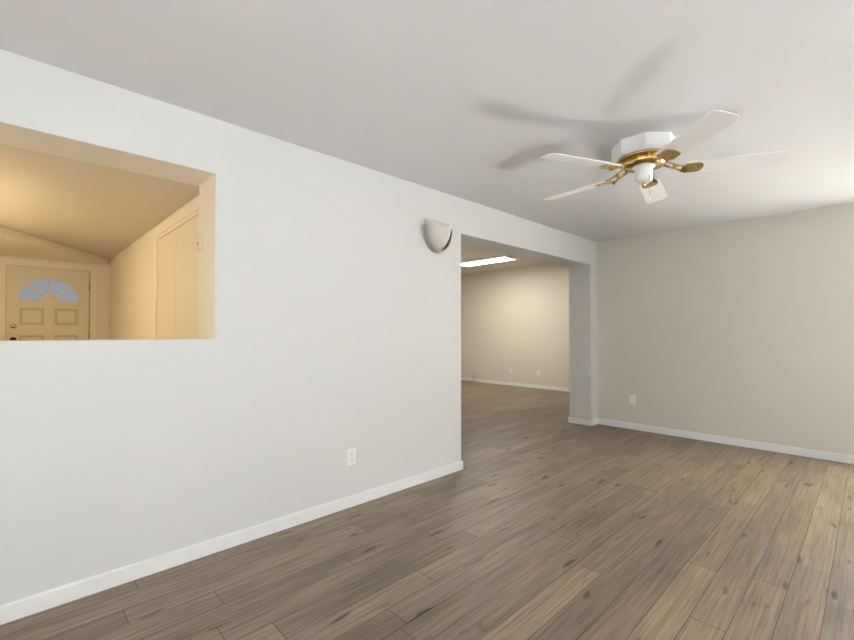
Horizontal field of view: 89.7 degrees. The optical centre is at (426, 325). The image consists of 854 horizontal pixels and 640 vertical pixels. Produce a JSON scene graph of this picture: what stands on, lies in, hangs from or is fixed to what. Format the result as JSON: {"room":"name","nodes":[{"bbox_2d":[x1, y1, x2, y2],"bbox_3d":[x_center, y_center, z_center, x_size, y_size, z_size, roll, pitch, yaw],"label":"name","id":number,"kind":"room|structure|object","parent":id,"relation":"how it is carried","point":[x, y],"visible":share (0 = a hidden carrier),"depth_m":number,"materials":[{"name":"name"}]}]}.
{"room":"empty living room","nodes":[
{"label":"empty living room","id":0,"kind":"room"},
{"bbox_2d":[0,256,109,338],"bbox_3d":[-5.174,-0.112,5.266,2.290,2.850,0.120,1,-1,-44],"label":"wall","id":1,"kind":"structure","parent":0,"point":[102,303],"depth_m":5.87,"materials":[{"name":"beige paint"}]},
{"bbox_2d":[5,264,89,339],"bbox_3d":[-4.807,0.290,5.468,0.812,2.052,0.088,1,-1,-44],"label":"entry door","id":2,"kind":"structure","parent":1,"relation":"in","point":[43,303],"depth_m":5.48,"materials":[{"name":"beige paint"}]},
{"bbox_2d":[0,259,96,339],"bbox_3d":[-4.831,0.259,5.495,0.940,2.115,0.018,1,-1,-44],"label":"trim","id":3,"kind":"structure","parent":1,"relation":"attached to","point":[91,269],"depth_m":5.48,"materials":[{"name":"beige wood"}]},
{"bbox_2d":[0,143,198,264],"bbox_3d":[-3.577,-0.957,3.644,2.020,0.190,4.450,1,-1,-44],"label":"ceiling","id":4,"kind":"structure","parent":0,"point":[57,208],"depth_m":3.36,"materials":[{"name":"beige paint"}]},
{"bbox_2d":[109,195,198,338],"bbox_3d":[-2.807,-0.125,4.374,0.120,2.850,4.450,1,-1,-44],"label":"wall","id":5,"kind":"structure","parent":0,"point":[131,291],"depth_m":4.72,"materials":[{"name":"beige paint"}]},
{"bbox_2d":[153,198,198,338],"bbox_3d":[-2.028,0.198,3.459,0.022,2.175,1.410,1,-1,-44],"label":"trim","id":6,"kind":"structure","parent":5,"relation":"attached to","point":[185,215],"depth_m":3.70,"materials":[{"name":"beige wood"}]},
{"bbox_2d":[157,214,198,338],"bbox_3d":[-2.031,0.250,3.456,0.028,2.071,1.202,1,-1,-44],"label":"closet door","id":7,"kind":"structure","parent":5,"relation":"in","point":[177,317],"depth_m":3.40,"materials":[{"name":"beige paint"}]},
{"bbox_2d":[0,49,597,604],"bbox_3d":[-0.237,-0.138,3.553,7.020,2.850,0.300,1,-1,-44],"label":"wall","id":8,"kind":"structure","parent":0,"point":[328,331],"depth_m":2.53,"materials":[{"name":"white paint"}]},
{"bbox_2d":[197,233,201,249],"bbox_3d":[-1.384,-0.507,2.608,0.020,0.100,0.040,1,-1,-44],"label":"hinge","id":9,"kind":"object","parent":8,"relation":"attached to","point":[199,241],"visible":1,"depth_m":2.60,"materials":[{"name":"beige paint"}]},
{"bbox_2d":[0,461,462,624],"bbox_3d":[-1.113,1.232,2.469,3.983,0.078,0.013,1,-1,-44],"label":"baseboard","id":10,"kind":"structure","parent":8,"relation":"attached to","point":[36,603],"depth_m":2.31,"materials":[{"name":"white wood"}]},
{"bbox_2d":[347,447,355,465],"bbox_3d":[-0.532,0.929,3.036,0.070,0.115,0.010,1,-1,-44],"label":"electrical outlet","id":11,"kind":"object","parent":8,"relation":"attached to","point":[351,456],"visible":1,"depth_m":3.03,"materials":[{"name":"white plastic"}]},
{"bbox_2d":[422,219,452,253],"bbox_3d":[0.118,-0.743,3.619,0.340,0.267,0.115,1,-1,-44],"label":"sconce","id":12,"kind":"object","parent":8,"relation":"attached to","point":[437,236],"visible":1,"depth_m":3.56,"materials":[{"name":"white glass"}]},
{"bbox_2d":[569,417,595,425],"bbox_3d":[2.045,1.284,5.722,0.013,0.072,0.313,1,-1,-44],"label":"baseboard","id":13,"kind":"structure","parent":8,"relation":"attached to","point":[571,420],"depth_m":5.69,"materials":[{"name":"white wood"}]},
{"bbox_2d":[0,380,853,639],"bbox_3d":[0.206,1.348,4.930,9.900,0.080,10.100,1,-1,-44],"label":"floor","id":14,"kind":"structure","parent":0,"point":[539,516],"depth_m":2.33,"materials":[{"name":"laminate"}]},
{"bbox_2d":[0,0,853,241],"bbox_3d":[1.221,-1.236,2.058,6.720,0.120,3.900,1,-1,-44],"label":"ceiling","id":15,"kind":"structure","parent":0,"point":[488,103],"depth_m":2.08,"materials":[{"name":"white paint"}]},
{"bbox_2d":[541,110,785,203],"bbox_3d":[1.385,-0.969,2.805,1.437,0.390,1.416,1,-1,-44],"label":"ceiling fan","id":16,"kind":"object","parent":15,"relation":"hanging from","point":[642,157],"visible":1,"depth_m":2.62,"materials":[{"name":"white"}]},
{"bbox_2d":[461,244,548,273],"bbox_3d":[-0.481,-1.417,7.226,7.160,0.120,5.300,1,-1,-44],"label":"ceiling","id":17,"kind":"structure","parent":0,"point":[468,252],"depth_m":8.98,"materials":[{"name":"beige paint"}]},
{"bbox_2d":[461,254,517,266],"bbox_3d":[1.192,-1.296,8.630,0.350,0.080,1.290,1,-1,-44],"label":"fluorescent ceiling light","id":18,"kind":"object","parent":17,"relation":"attached to","point":[487,260],"visible":0.83,"depth_m":8.47,"materials":[{"name":"white plastic"}]},
{"bbox_2d":[461,263,569,387],"bbox_3d":[2.150,-0.044,9.722,0.120,2.850,5.570,1,-1,-44],"label":"wall","id":19,"kind":"structure","parent":0,"point":[515,320],"depth_m":9.73,"materials":[{"name":"beige paint"}]},
{"bbox_2d":[461,377,569,391],"bbox_3d":[2.101,1.344,9.654,0.013,0.072,5.270,1,-1,-44],"label":"baseboard","id":20,"kind":"structure","parent":19,"relation":"attached to","point":[524,385],"depth_m":9.63,"materials":[{"name":"white wood"}]},
{"bbox_2d":[596,203,853,455],"bbox_3d":[3.746,-0.125,4.371,0.150,2.850,4.050,1,-1,-44],"label":"wall","id":21,"kind":"structure","parent":0,"point":[741,329],"depth_m":4.66,"materials":[{"name":"white paint"}]},
{"bbox_2d":[630,395,635,403],"bbox_3d":[2.598,0.941,5.430,0.010,0.115,0.070,1,-1,-44],"label":"electrical outlet","id":22,"kind":"object","parent":21,"relation":"attached to","point":[632,399],"visible":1,"depth_m":5.43,"materials":[{"name":"white plastic"}]},
{"bbox_2d":[596,418,853,463],"bbox_3d":[3.624,1.261,4.358,0.013,0.078,3.870,1,-1,-44],"label":"baseboard","id":23,"kind":"structure","parent":21,"relation":"attached to","point":[824,455],"depth_m":4.64,"materials":[{"name":"white wood"}]}
]}

